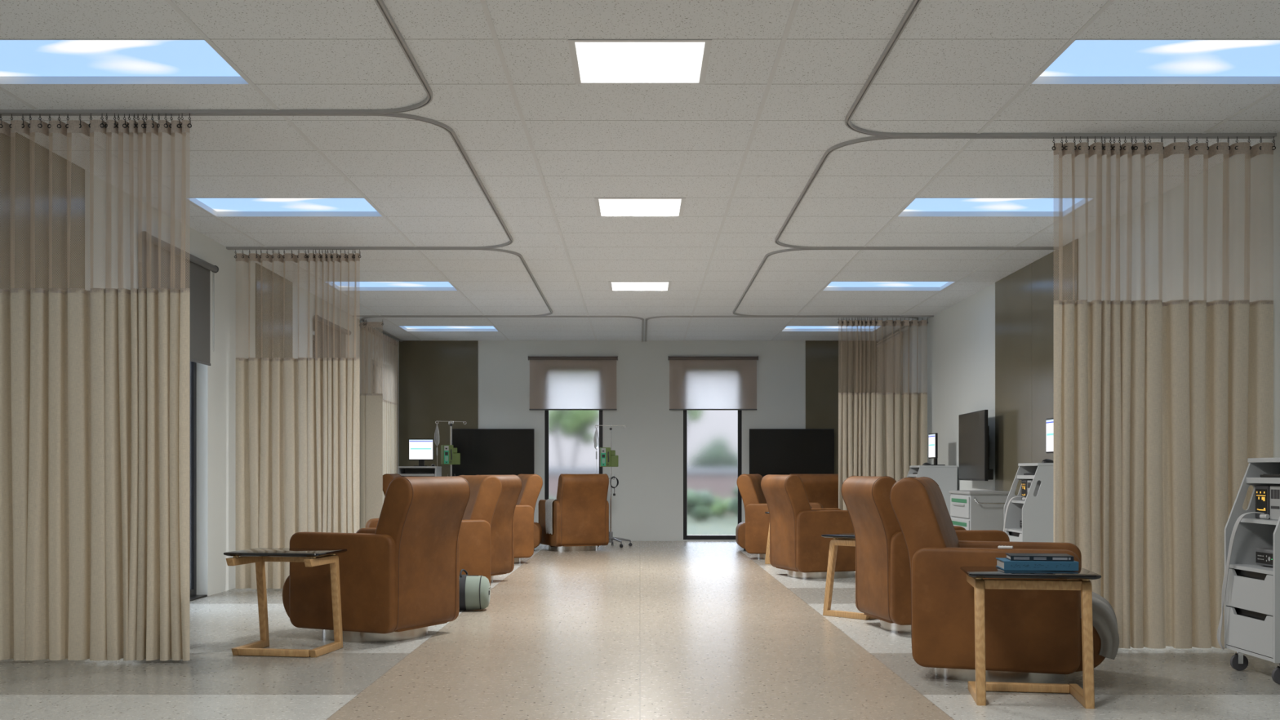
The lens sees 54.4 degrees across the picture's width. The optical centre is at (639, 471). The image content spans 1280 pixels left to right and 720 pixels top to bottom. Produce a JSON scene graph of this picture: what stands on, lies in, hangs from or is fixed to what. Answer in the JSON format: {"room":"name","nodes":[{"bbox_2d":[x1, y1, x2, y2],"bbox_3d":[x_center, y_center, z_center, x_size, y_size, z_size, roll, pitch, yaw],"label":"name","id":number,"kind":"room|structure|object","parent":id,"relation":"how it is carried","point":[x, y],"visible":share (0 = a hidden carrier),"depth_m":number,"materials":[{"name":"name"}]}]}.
{"room":"hospital room","nodes":[
{"label":"hospital room","id":0,"kind":"room"},
{"bbox_2d":[84,170,399,595],"bbox_3d":[-3.987,-0.502,8.715,0.262,3.435,23.030,0,0,0],"label":"wall","id":1,"kind":"structure","parent":0,"point":[215,382],"depth_m":11.44,"materials":[{"name":"white paint"}]},
{"bbox_2d":[0,132,84,291],"bbox_3d":[-3.862,-0.492,8.000,0.012,3.214,1.300,0,0,0],"label":"panel","id":2,"kind":"object","parent":1,"relation":"attached to","point":[16,155],"visible":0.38,"depth_m":7.99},
{"bbox_2d":[138,262,207,600],"bbox_3d":[-3.950,-0.275,10.368,0.155,2.780,1.537,0,0,0],"label":"window","id":3,"kind":"structure","parent":1,"relation":"in","point":[193,596],"depth_m":11.08,"materials":[{"name":"black metal"}]},
{"bbox_2d":[140,231,218,365],"bbox_3d":[-3.813,-1.396,10.370,0.068,0.906,1.604,0,0,0],"label":"roller blind","id":4,"kind":"object","parent":3,"relation":"attached to","point":[199,279],"visible":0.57,"depth_m":10.76,"materials":[{"name":"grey fabric"}]},
{"bbox_2d":[312,335,315,358],"bbox_3d":[-3.950,-0.275,15.475,0.155,2.780,1.550,0,0,0],"label":"window","id":5,"kind":"structure","parent":1,"relation":"in","point":[313,344],"depth_m":15.28,"materials":[{"name":"black"}]},
{"bbox_2d":[313,315,351,359],"bbox_3d":[-3.813,-1.396,15.480,0.068,0.906,1.624,0,0,0],"label":"roller blind","id":6,"kind":"object","parent":1,"relation":"attached to","point":[325,320],"visible":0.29,"depth_m":15.41,"materials":[{"name":"grey fabric"}]},
{"bbox_2d":[371,360,386,399],"bbox_3d":[-3.950,-0.275,18.700,0.155,2.780,1.500,0,0,0],"label":"window","id":7,"kind":"structure","parent":1,"relation":"in","point":[375,361],"depth_m":19.04,"materials":[{"name":"black"}]},
{"bbox_2d":[0,0,1279,341],"bbox_3d":[0.042,-2.108,8.590,7.820,0.024,22.780,0,0,0],"label":"ceiling","id":8,"kind":"structure","parent":0,"point":[954,64],"depth_m":7.88,"materials":[{"name":"tile"}]},
{"bbox_2d":[0,39,248,84],"bbox_3d":[-2.800,-2.124,6.396,1.376,0.052,0.700,0,0,0],"label":"skylight","id":9,"kind":"object","parent":8,"relation":"attached to","point":[22,61],"visible":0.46,"depth_m":6.51,"materials":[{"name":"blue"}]},
{"bbox_2d":[0,0,432,114],"bbox_3d":[-2.506,-2.090,2.235,2.720,0.018,10.030,0,0,0],"label":"track","id":10,"kind":"object","parent":8,"relation":"attached to","point":[380,4],"visible":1,"depth_m":7.22,"materials":[{"name":"silver metal"}]},
{"bbox_2d":[0,113,191,661],"bbox_3d":[-3.204,-0.492,7.283,1.194,3.183,0.114,0,0,0],"label":"privacy curtain","id":11,"kind":"object","parent":10,"relation":"hanging from","point":[95,384],"visible":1,"depth_m":7.24,"materials":[{"name":"beige fabric"}]},
{"bbox_2d":[0,112,512,248],"bbox_3d":[-2.506,-2.090,9.454,2.720,0.018,4.400,0,0,0],"label":"track","id":12,"kind":"object","parent":8,"relation":"attached to","point":[446,127],"visible":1,"depth_m":8.39,"materials":[{"name":"silver metal"}]},
{"bbox_2d":[186,197,382,216],"bbox_3d":[-2.800,-2.124,9.896,1.376,0.052,0.700,0,0,0],"label":"skylight","id":13,"kind":"object","parent":8,"relation":"attached to","point":[217,206],"visible":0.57,"depth_m":10.04,"materials":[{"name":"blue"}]},
{"bbox_2d":[195,198,377,211],"bbox_3d":[-2.800,-2.145,9.896,1.376,0.010,0.700,0,0,0],"label":"diffuser","id":14,"kind":"object","parent":13,"relation":"attached to","point":[209,204],"depth_m":9.97,"materials":[{"name":"blue plastic"}]},
{"bbox_2d":[226,248,552,316],"bbox_3d":[-2.506,-2.090,14.211,2.720,0.018,5.106,0,0,0],"label":"track","id":15,"kind":"object","parent":8,"relation":"attached to","point":[518,255],"visible":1,"depth_m":13.91,"materials":[{"name":"silver metal"}]},
{"bbox_2d":[234,248,360,588],"bbox_3d":[-3.206,-0.492,11.698,1.189,3.183,0.114,0,0,0],"label":"privacy curtain","id":16,"kind":"object","parent":15,"relation":"hanging from","point":[298,420],"visible":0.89,"depth_m":11.65,"materials":[{"name":"beige fabric"}]},
{"bbox_2d":[325,281,457,290],"bbox_3d":[-2.800,-2.124,14.096,1.376,0.052,0.700,0,0,0],"label":"skylight","id":17,"kind":"object","parent":8,"relation":"attached to","point":[364,286],"visible":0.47,"depth_m":14.36,"materials":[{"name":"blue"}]},
{"bbox_2d":[331,281,453,287],"bbox_3d":[-2.800,-2.145,14.096,1.376,0.010,0.700,0,0,0],"label":"diffuser","id":18,"kind":"object","parent":17,"relation":"attached to","point":[362,284],"depth_m":14.24,"materials":[{"name":"blue plastic"}]},
{"bbox_2d":[398,325,498,331],"bbox_3d":[-2.800,-2.124,18.296,1.376,0.052,0.700,0,0,0],"label":"skylight","id":19,"kind":"object","parent":8,"relation":"attached to","point":[408,328],"visible":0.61,"depth_m":18.63,"materials":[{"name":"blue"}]},
{"bbox_2d":[403,325,495,328],"bbox_3d":[-2.800,-2.145,18.296,1.376,0.010,0.700,0,0,0],"label":"diffuser","id":20,"kind":"object","parent":19,"relation":"attached to","point":[404,326],"depth_m":18.42,"materials":[{"name":"blue plastic"}]},
{"bbox_2d":[360,315,644,342],"bbox_3d":[-1.890,-2.090,18.368,3.888,0.018,3.184,0,0,0],"label":"track","id":21,"kind":"object","parent":8,"relation":"attached to","point":[363,317],"visible":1,"depth_m":16.78,"materials":[{"name":"silver metal"}]},
{"bbox_2d":[359,320,398,528],"bbox_3d":[-3.682,-0.492,18.339,0.354,3.183,2.685,0,0,0],"label":"privacy curtain","id":22,"kind":"object","parent":21,"relation":"hanging from","point":[379,416],"visible":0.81,"depth_m":17.02,"materials":[{"name":"beige fabric"}]},
{"bbox_2d":[568,39,711,84],"bbox_3d":[0.000,-2.143,6.396,0.700,0.093,0.692,0,0,0],"label":"ceiling light","id":23,"kind":"object","parent":8,"relation":"attached to","point":[594,61],"visible":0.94,"depth_m":6.38,"materials":[{"name":"white plastic"}]},
{"bbox_2d":[594,197,685,216],"bbox_3d":[0.000,-2.143,9.896,0.700,0.093,0.692,0,0,0],"label":"ceiling light","id":24,"kind":"object","parent":8,"relation":"attached to","point":[605,206],"visible":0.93,"depth_m":9.90,"materials":[{"name":"white plastic"}]},
{"bbox_2d":[608,281,671,290],"bbox_3d":[0.000,-2.143,14.096,0.700,0.093,0.692,0,0,0],"label":"ceiling light","id":25,"kind":"object","parent":8,"relation":"attached to","point":[613,286],"visible":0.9,"depth_m":14.12,"materials":[{"name":"white plastic"}]},
{"bbox_2d":[644,315,919,342],"bbox_3d":[1.955,-2.090,18.368,3.758,0.018,3.184,0,0,0],"label":"track","id":26,"kind":"object","parent":8,"relation":"attached to","point":[651,317],"visible":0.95,"depth_m":16.78,"materials":[{"name":"silver metal"}]},
{"bbox_2d":[837,317,928,510],"bbox_3d":[3.279,-0.492,16.850,1.223,3.183,0.138,0,0,0],"label":"privacy curtain","id":27,"kind":"object","parent":26,"relation":"hanging from","point":[881,434],"visible":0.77,"depth_m":16.80,"materials":[{"name":"beige fabric"}]},
{"bbox_2d":[875,330,902,393],"bbox_3d":[3.801,-0.492,18.950,0.104,3.183,1.703,0,0,0],"label":"privacy curtain","id":28,"kind":"object","parent":26,"relation":"hanging from","point":[894,335],"visible":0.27,"depth_m":18.75,"materials":[{"name":"beige fabric"}]},
{"bbox_2d":[781,325,880,331],"bbox_3d":[2.800,-2.124,18.296,1.376,0.052,0.700,0,0,0],"label":"skylight","id":29,"kind":"object","parent":8,"relation":"attached to","point":[788,328],"visible":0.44,"depth_m":18.63,"materials":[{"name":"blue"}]},
{"bbox_2d":[784,325,876,328],"bbox_3d":[2.800,-2.145,18.296,1.376,0.010,0.700,0,0,0],"label":"diffuser","id":30,"kind":"object","parent":29,"relation":"attached to","point":[788,326],"depth_m":18.53,"materials":[{"name":"blue plastic"}]},
{"bbox_2d":[822,281,955,290],"bbox_3d":[2.800,-2.124,14.096,1.376,0.052,0.700,0,0,0],"label":"skylight","id":31,"kind":"object","parent":8,"relation":"attached to","point":[833,286],"visible":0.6,"depth_m":14.36,"materials":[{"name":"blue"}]},
{"bbox_2d":[826,281,948,287],"bbox_3d":[2.800,-2.145,14.096,1.376,0.010,0.700,0,0,0],"label":"diffuser","id":32,"kind":"object","parent":31,"relation":"attached to","point":[833,284],"depth_m":14.24,"materials":[{"name":"blue plastic"}]},
{"bbox_2d":[733,248,1059,316],"bbox_3d":[2.583,-2.090,14.211,2.734,0.018,5.106,0,0,0],"label":"track","id":33,"kind":"object","parent":8,"relation":"attached to","point":[768,255],"visible":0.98,"depth_m":13.91,"materials":[{"name":"silver metal"}]},
{"bbox_2d":[897,197,1093,216],"bbox_3d":[2.800,-2.124,9.896,1.376,0.052,0.700,0,0,0],"label":"skylight","id":34,"kind":"object","parent":8,"relation":"attached to","point":[919,206],"visible":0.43,"depth_m":10.08,"materials":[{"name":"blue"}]},
{"bbox_2d":[902,198,1083,211],"bbox_3d":[2.800,-2.145,9.896,1.376,0.010,0.700,0,0,0],"label":"diffuser","id":35,"kind":"object","parent":34,"relation":"attached to","point":[917,204],"depth_m":10.00,"materials":[{"name":"blue plastic"}]},
{"bbox_2d":[774,136,1273,248],"bbox_3d":[2.583,-2.090,9.704,2.734,0.018,3.900,0,0,0],"label":"track","id":36,"kind":"object","parent":8,"relation":"attached to","point":[828,152],"visible":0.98,"depth_m":8.86,"materials":[{"name":"silver metal"}]},
{"bbox_2d":[844,0,1276,137],"bbox_3d":[2.583,-2.090,2.485,2.734,0.018,10.530,0,0,0],"label":"track","id":37,"kind":"object","parent":8,"relation":"attached to","point":[913,6],"visible":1,"depth_m":7.72,"materials":[{"name":"silver metal"}]},
{"bbox_2d":[1052,136,1275,648],"bbox_3d":[3.256,-0.492,7.785,1.388,3.183,0.129,0,0,0],"label":"privacy curtain","id":38,"kind":"object","parent":37,"relation":"hanging from","point":[1161,409],"visible":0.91,"depth_m":7.74,"materials":[{"name":"beige fabric"}]},
{"bbox_2d":[1031,39,1279,84],"bbox_3d":[2.800,-2.124,6.396,1.376,0.052,0.700,0,0,0],"label":"skylight","id":39,"kind":"object","parent":8,"relation":"attached to","point":[1084,61],"visible":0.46,"depth_m":6.51,"materials":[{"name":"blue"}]},
{"bbox_2d":[0,541,1279,719],"bbox_3d":[0.042,1.175,8.580,8.320,0.120,23.260,0,0,0],"label":"floor","id":40,"kind":"structure","parent":0,"point":[642,630],"depth_m":7.09,"materials":[{"name":"plastic"}]},
{"bbox_2d":[223,547,346,657],"bbox_3d":[-2.179,0.801,7.663,0.610,0.628,0.500,0,0,9],"label":"side table","id":41,"kind":"object","parent":40,"relation":"on","point":[310,557],"visible":1,"depth_m":7.75,"materials":[{"name":"brown wood"}]},
{"bbox_2d":[282,475,470,642],"bbox_3d":[-1.814,0.573,8.495,1.130,1.085,0.780,0,0,26],"label":"recliner armchair","id":42,"kind":"object","parent":40,"relation":"on","point":[399,578],"visible":0.97,"depth_m":8.16,"materials":[{"name":"brown leather"}]},
{"bbox_2d":[382,473,401,496],"bbox_3d":[-3.010,0.573,17.430,1.130,1.085,0.780,0,0,0],"label":"recliner armchair","id":43,"kind":"object","parent":40,"relation":"on","point":[387,478],"visible":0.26,"depth_m":17.08,"materials":[{"name":"brown leather"}]},
{"bbox_2d":[397,466,441,476],"bbox_3d":[-3.225,0.520,18.170,0.566,1.190,0.600,0,0,0],"label":"equipment cart","id":44,"kind":"object","parent":40,"relation":"on","point":[402,470],"visible":0.14,"depth_m":18.24,"materials":[{"name":"white plastic"}]},
{"bbox_2d":[398,473,435,475],"bbox_3d":[-3.225,0.049,18.220,0.523,0.032,0.470,0,0,0],"label":"shelf","id":45,"kind":"object","parent":44,"relation":"attached to","point":[402,474],"depth_m":17.99,"materials":[{"name":"white metal"}]},
{"bbox_2d":[408,439,434,466],"bbox_3d":[-3.205,-0.277,18.260,0.369,0.404,0.200,0,0,0],"label":"computer monitor","id":46,"kind":"object","parent":44,"relation":"on","point":[420,450],"visible":0.95,"depth_m":18.22,"materials":[{"name":"black plastic"}]},
{"bbox_2d":[365,475,502,586],"bbox_3d":[-1.828,0.573,10.615,1.130,1.085,0.780,0,0,-30],"label":"recliner armchair","id":47,"kind":"object","parent":40,"relation":"on","point":[474,533],"visible":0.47,"depth_m":10.48,"materials":[{"name":"brown leather"}]},
{"bbox_2d":[435,420,466,476],"bbox_3d":[-2.763,0.186,18.268,0.620,1.859,0.621,0,0,-26],"label":"stand","id":48,"kind":"object","parent":40,"relation":"on","point":[451,422],"visible":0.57,"depth_m":18.24,"materials":[{"name":"silver metal"}]},
{"bbox_2d":[434,423,439,466],"bbox_3d":[-2.903,-0.265,18.177,0.208,0.866,0.045,0,0,-18],"label":"bag","id":49,"kind":"object","parent":48,"relation":"hanging from","point":[437,439],"visible":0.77,"depth_m":18.14,"materials":[{"name":"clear plastic"}]},
{"bbox_2d":[440,444,460,464],"bbox_3d":[-2.765,-0.244,18.171,0.270,0.285,0.208,0,0,-26],"label":"pump","id":50,"kind":"object","parent":48,"relation":"attached to","point":[449,455],"visible":1,"depth_m":18.08,"materials":[{"name":"green plastic"}]},
{"bbox_2d":[459,568,490,609],"bbox_3d":[-1.443,0.947,10.000,0.483,0.329,0.293,0,0,-2],"label":"duffel bag","id":51,"kind":"object","parent":40,"relation":"on","point":[474,590],"visible":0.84,"depth_m":9.89,"materials":[{"name":"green fabric"}]},
{"bbox_2d":[477,474,522,582],"bbox_3d":[-1.848,0.573,12.595,1.130,1.085,0.780,0,0,26],"label":"recliner armchair","id":52,"kind":"object","parent":40,"relation":"on","point":[502,527],"visible":0.37,"depth_m":12.51,"materials":[{"name":"brown leather"}]},
{"bbox_2d":[513,474,542,563],"bbox_3d":[-1.827,0.573,15.287,1.130,1.085,0.780,0,0,-20],"label":"recliner armchair","id":53,"kind":"object","parent":40,"relation":"on","point":[532,484],"visible":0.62,"depth_m":15.05,"materials":[{"name":"brown leather"}]},
{"bbox_2d":[533,521,542,548],"bbox_3d":[-1.655,0.915,17.550,0.520,0.400,0.440,0,0,0],"label":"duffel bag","id":54,"kind":"object","parent":40,"relation":"on","point":[537,527],"visible":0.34,"depth_m":17.33,"materials":[{"name":"brown leather"}]},
{"bbox_2d":[538,473,608,551],"bbox_3d":[-0.958,0.573,17.759,0.780,1.085,1.130,0,0,-22],"label":"recliner armchair","id":55,"kind":"object","parent":40,"relation":"on","point":[580,508],"visible":0.98,"depth_m":17.33,"materials":[{"name":"brown leather"}]},
{"bbox_2d":[545,498,555,534],"bbox_3d":[-1.206,0.632,17.473,0.177,0.489,0.300,0,0,-22],"label":"towel","id":56,"kind":"object","parent":55,"relation":"on","point":[548,526],"visible":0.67,"depth_m":17.43,"materials":[{"name":"grey fabric"}]},
{"bbox_2d":[595,424,631,547],"bbox_3d":[-0.422,0.210,18.514,0.620,1.810,0.621,0,0,-6],"label":"stand","id":57,"kind":"object","parent":40,"relation":"on","point":[611,538],"visible":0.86,"depth_m":18.49,"materials":[{"name":"silver metal"}]},
{"bbox_2d":[593,427,599,458],"bbox_3d":[-0.584,-0.216,18.477,0.206,0.866,0.045,0,0,2],"label":"bag","id":58,"kind":"object","parent":57,"relation":"hanging from","point":[596,440],"visible":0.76,"depth_m":18.47,"materials":[{"name":"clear plastic"}]},
{"bbox_2d":[600,447,618,466],"bbox_3d":[-0.458,-0.212,18.424,0.270,0.285,0.208,0,0,-6],"label":"pump","id":59,"kind":"object","parent":57,"relation":"attached to","point":[608,458],"visible":1,"depth_m":18.34,"materials":[{"name":"green plastic"}]},
{"bbox_2d":[609,476,618,495],"bbox_3d":[-0.381,0.216,18.475,0.129,0.289,0.031,0,0,-6],"label":"coiled cord","id":60,"kind":"object","parent":57,"relation":"hanging from","point":[617,480],"visible":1,"depth_m":18.47,"materials":[{"name":"black plastic"}]},
{"bbox_2d":[735,521,746,551],"bbox_3d":[1.625,0.915,17.550,0.520,0.400,0.440,0,0,0],"label":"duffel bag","id":61,"kind":"object","parent":40,"relation":"on","point":[740,528],"visible":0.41,"depth_m":17.33,"materials":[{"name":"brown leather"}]},
{"bbox_2d":[764,510,770,564],"bbox_3d":[1.780,0.801,15.242,0.500,0.628,0.610,0,0,6],"label":"side table","id":62,"kind":"object","parent":40,"relation":"on","point":[767,552],"visible":0.09,"depth_m":14.99,"materials":[{"name":"brown wood"}]},
{"bbox_2d":[736,473,822,559],"bbox_3d":[1.877,0.573,16.017,1.130,1.085,0.780,0,0,20],"label":"recliner armchair","id":63,"kind":"object","parent":40,"relation":"on","point":[757,522],"visible":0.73,"depth_m":15.78,"materials":[{"name":"brown leather"}]},
{"bbox_2d":[760,474,855,578],"bbox_3d":[1.939,0.573,13.303,1.130,1.085,0.780,0,0,-17],"label":"recliner armchair","id":64,"kind":"object","parent":40,"relation":"on","point":[797,546],"visible":0.8,"depth_m":12.93,"materials":[{"name":"brown leather"}]},
{"bbox_2d":[789,473,838,508],"bbox_3d":[2.417,0.573,17.670,0.780,1.085,1.130,0,0,1],"label":"recliner armchair","id":65,"kind":"object","parent":40,"relation":"on","point":[823,489],"visible":0.25,"depth_m":17.15,"materials":[{"name":"brown leather"}]},
{"bbox_2d":[821,533,875,619],"bbox_3d":[1.782,0.801,9.645,0.610,0.628,0.500,0,0,-43],"label":"side table","id":66,"kind":"object","parent":40,"relation":"on","point":[848,539],"visible":0.3,"depth_m":9.58,"materials":[{"name":"brown wood"}]},
{"bbox_2d":[840,475,1009,633],"bbox_3d":[2.081,0.573,8.872,1.130,1.085,0.780,0,0,-9],"label":"recliner armchair","id":67,"kind":"object","parent":40,"relation":"on","point":[882,566],"visible":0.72,"depth_m":8.57,"materials":[{"name":"brown leather"}]},
{"bbox_2d":[906,465,957,517],"bbox_3d":[3.620,0.520,15.660,0.600,1.190,0.566,0,0,0],"label":"equipment cart","id":68,"kind":"object","parent":40,"relation":"on","point":[945,476],"visible":0.17,"depth_m":15.38,"materials":[{"name":"white metal"}]},
{"bbox_2d":[928,432,945,465],"bbox_3d":[3.710,-0.277,15.640,0.200,0.404,0.369,0,0,0],"label":"computer monitor","id":69,"kind":"object","parent":68,"relation":"on","point":[933,437],"visible":0.84,"depth_m":15.55,"materials":[{"name":"black plastic"}]},
{"bbox_2d":[949,490,1009,531],"bbox_3d":[3.696,0.662,13.488,0.497,0.905,0.924,0,0,0],"label":"base cabinet","id":70,"kind":"object","parent":40,"relation":"on","point":[971,510],"visible":0.5,"depth_m":13.10,"materials":[{"name":"grey laminate"}]},
{"bbox_2d":[949,490,1009,494],"bbox_3d":[3.703,0.228,13.515,0.485,0.035,0.870,0,0,0],"label":"countertop","id":71,"kind":"structure","parent":70,"relation":"on","point":[964,492],"depth_m":13.09,"materials":[{"name":"grey plastic"}]},
{"bbox_2d":[889,476,1105,683],"bbox_3d":[1.995,0.573,6.856,1.130,1.085,0.780,0,0,20],"label":"recliner armchair","id":72,"kind":"object","parent":40,"relation":"on","point":[1033,636],"visible":0.91,"depth_m":6.55,"materials":[{"name":"brown leather"}]},
{"bbox_2d":[997,545,1013,549],"bbox_3d":[1.917,0.397,6.528,0.076,0.015,0.044,0,0,20],"label":"remote control","id":73,"kind":"object","parent":72,"relation":"on","point":[999,546],"visible":1,"depth_m":6.51,"materials":[{"name":"white plastic"}]},
{"bbox_2d":[1080,591,1119,659],"bbox_3d":[2.441,0.803,6.636,0.206,0.328,0.514,0,0,20],"label":"throw blanket","id":74,"kind":"object","parent":72,"relation":"on","point":[1104,617],"visible":0.75,"depth_m":6.40,"materials":[{"name":"grey fabric"}]},
{"bbox_2d":[1004,462,1053,542],"bbox_3d":[3.635,0.520,11.130,0.600,1.190,0.566,0,0,0],"label":"equipment cart","id":75,"kind":"object","parent":40,"relation":"on","point":[1036,513],"visible":0.25,"depth_m":10.85,"materials":[{"name":"grey laminate"}]},
{"bbox_2d":[1003,496,1026,532],"bbox_3d":[3.366,0.613,11.290,0.105,0.781,0.298,0,0,-39],"label":"bundle","id":76,"kind":"object","parent":75,"relation":"hanging from","point":[1024,498],"visible":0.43,"depth_m":11.27,"materials":[{"name":"grey plastic"}]},
{"bbox_2d":[1011,500,1025,503],"bbox_3d":[3.660,0.273,11.130,0.520,0.020,0.523,0,0,0],"label":"shelf","id":77,"kind":"object","parent":75,"relation":"attached to","point":[1012,501],"depth_m":11.23,"materials":[{"name":"grey laminate"}]},
{"bbox_2d":[1021,480,1026,500],"bbox_3d":[3.529,0.170,11.270,0.112,0.185,0.150,0,0,0],"label":"patient monitor","id":78,"kind":"object","parent":75,"relation":"on","point":[1024,482],"visible":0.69,"depth_m":11.26,"materials":[{"name":"grey plastic"}]},
{"bbox_2d":[1017,475,1034,479],"bbox_3d":[3.685,0.049,11.130,0.470,0.032,0.523,0,0,0],"label":"shelf","id":79,"kind":"object","parent":75,"relation":"attached to","point":[1019,477],"depth_m":11.13,"materials":[{"name":"white metal"}]},
{"bbox_2d":[1026,480,1040,496],"bbox_3d":[3.544,0.170,11.130,0.132,0.185,0.120,0,0,0],"label":"module","id":80,"kind":"object","parent":75,"relation":"on","point":[1028,482],"visible":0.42,"depth_m":11.07,"materials":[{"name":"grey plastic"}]},
{"bbox_2d":[1041,458,1053,462],"bbox_3d":[3.575,-0.093,10.915,0.110,0.036,0.062,0,0,0],"label":"computer mouse","id":81,"kind":"object","parent":75,"relation":"on","point":[1046,460],"visible":0.98,"depth_m":10.89,"materials":[{"name":"black plastic"}]},
{"bbox_2d":[1045,417,1053,453],"bbox_3d":[3.725,-0.277,11.110,0.200,0.404,0.369,0,0,0],"label":"computer monitor","id":82,"kind":"object","parent":75,"relation":"on","point":[1049,422],"visible":0.26,"depth_m":11.18,"materials":[{"name":"black plastic"}]},
{"bbox_2d":[960,566,1101,708],"bbox_3d":[1.911,0.801,6.137,0.610,0.628,0.500,0,0,9],"label":"side table","id":83,"kind":"object","parent":40,"relation":"on","point":[1078,580],"visible":0.99,"depth_m":5.96,"materials":[{"name":"brown wood"}]},
{"bbox_2d":[995,557,1078,570],"bbox_3d":[1.985,0.464,6.235,0.355,0.044,0.251,0,0,7],"label":"book","id":84,"kind":"object","parent":83,"relation":"on","point":[1003,563],"visible":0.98,"depth_m":6.12,"materials":[{"name":"blue paper"}]},
{"bbox_2d":[1005,553,1073,561],"bbox_3d":[2.000,0.429,6.240,0.300,0.024,0.201,0,0,9],"label":"book","id":85,"kind":"object","parent":84,"relation":"on","point":[1012,557],"visible":1,"depth_m":6.15,"materials":[{"name":"black paper"}]},
{"bbox_2d":[1013,556,1071,559],"bbox_3d":[1.984,0.429,6.141,0.270,0.012,0.002,0,0,9],"label":"print","id":86,"kind":"object","parent":85,"relation":"on","point":[1034,558],"depth_m":6.14},
{"bbox_2d":[1010,564,1070,568],"bbox_3d":[1.967,0.463,6.111,0.284,0.017,0.001,0,0,7],"label":"print","id":87,"kind":"object","parent":84,"relation":"on","point":[1028,565],"depth_m":6.12},
{"bbox_2d":[1224,457,1279,684],"bbox_3d":[3.600,0.520,6.750,0.600,1.190,0.566,0,0,0],"label":"equipment cart","id":88,"kind":"object","parent":40,"relation":"on","point":[1252,595],"visible":0.98,"depth_m":6.86,"materials":[{"name":"grey laminate"}]},
{"bbox_2d":[1217,511,1270,648],"bbox_3d":[3.331,0.613,6.910,0.105,0.781,0.298,0,0,-39],"label":"bundle","id":89,"kind":"object","parent":88,"relation":"hanging from","point":[1263,516],"visible":1,"depth_m":6.94,"materials":[{"name":"grey plastic"}]},
{"bbox_2d":[1240,518,1278,524],"bbox_3d":[3.625,0.273,6.750,0.520,0.020,0.523,0,0,0],"label":"shelf","id":90,"kind":"object","parent":88,"relation":"attached to","point":[1244,521],"depth_m":6.82,"materials":[{"name":"grey laminate"}]},
{"bbox_2d":[1255,485,1270,519],"bbox_3d":[3.494,0.170,6.890,0.112,0.185,0.150,0,0,0],"label":"patient monitor","id":91,"kind":"object","parent":88,"relation":"on","point":[1262,493],"visible":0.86,"depth_m":6.88,"materials":[{"name":"grey plastic"}]},
{"bbox_2d":[1246,477,1279,484],"bbox_3d":[3.650,0.049,6.750,0.470,0.032,0.523,0,0,0],"label":"shelf","id":92,"kind":"object","parent":88,"relation":"attached to","point":[1249,480],"depth_m":6.84,"materials":[{"name":"white metal"}]},
{"bbox_2d":[1255,547,1273,567],"bbox_3d":[3.498,0.470,6.750,0.204,0.098,0.260,0,0,0],"label":"recorder","id":93,"kind":"object","parent":88,"relation":"on","point":[1264,556],"visible":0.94,"depth_m":6.78,"materials":[{"name":"grey plastic"}]},
{"bbox_2d":[1259,474,1279,477],"bbox_3d":[3.520,0.024,6.730,0.140,0.019,0.400,0,0,0],"label":"keyboard","id":94,"kind":"object","parent":88,"relation":"on","point":[1260,475],"visible":1,"depth_m":6.82,"materials":[{"name":"black plastic"}]},
{"bbox_2d":[1270,485,1279,519],"bbox_3d":[3.509,0.170,6.750,0.132,0.185,0.120,0,0,0],"label":"module","id":95,"kind":"object","parent":88,"relation":"on","point":[1274,490],"visible":1,"depth_m":6.75,"materials":[{"name":"grey plastic"}]},
{"bbox_2d":[399,340,886,541],"bbox_3d":[0.042,-0.502,20.099,7.820,3.435,0.262,0,0,0],"label":"wall","id":96,"kind":"structure","parent":0,"point":[647,503],"depth_m":19.98,"materials":[{"name":"white paint"}]},
{"bbox_2d":[452,428,534,476],"bbox_3d":[-2.352,-0.295,19.930,1.320,0.775,0.074,0,0,0],"label":"television","id":97,"kind":"object","parent":96,"relation":"attached to","point":[483,451],"visible":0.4,"depth_m":19.89,"materials":[{"name":"black plastic"}]},
{"bbox_2d":[528,355,617,410],"bbox_3d":[-1.073,-1.416,19.925,1.438,0.866,0.068,0,0,0],"label":"roller blind","id":98,"kind":"object","parent":96,"relation":"attached to","point":[556,383],"visible":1,"depth_m":19.95,"materials":[{"name":"brown"}]},
{"bbox_2d":[544,410,602,499],"bbox_3d":[-1.065,-0.295,20.040,0.933,2.780,0.060,0,0,0],"label":"window","id":99,"kind":"structure","parent":96,"relation":"in","point":[569,435],"depth_m":20.04,"materials":[{"name":"black"}]},
{"bbox_2d":[683,410,742,539],"bbox_3d":[1.165,-0.295,20.040,0.941,2.780,0.060,0,0,0],"label":"window","id":100,"kind":"structure","parent":96,"relation":"in","point":[712,439],"depth_m":20.04,"materials":[{"name":"black"}]},
{"bbox_2d":[667,355,758,410],"bbox_3d":[1.172,-1.416,19.925,1.444,0.866,0.068,0,0,0],"label":"roller blind","id":101,"kind":"object","parent":96,"relation":"attached to","point":[695,383],"visible":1,"depth_m":19.95,"materials":[{"name":"brown"}]},
{"bbox_2d":[749,428,834,476],"bbox_3d":[2.425,-0.295,19.930,1.355,0.775,0.074,0,0,0],"label":"television","id":102,"kind":"object","parent":96,"relation":"attached to","point":[786,451],"visible":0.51,"depth_m":19.89,"materials":[{"name":"black plastic"}]},
{"bbox_2d":[886,131,1279,495],"bbox_3d":[4.071,-0.502,8.715,0.262,3.435,23.030,0,0,0],"label":"wall","id":103,"kind":"structure","parent":0,"point":[960,340],"depth_m":12.58,"materials":[{"name":"white paint"}]},
{"bbox_2d":[958,409,993,480],"bbox_3d":[3.852,-0.285,14.147,0.176,0.775,1.260,0,0,2],"label":"television","id":104,"kind":"object","parent":103,"relation":"attached to","point":[973,427],"visible":1,"depth_m":14.00,"materials":[{"name":"black plastic"}]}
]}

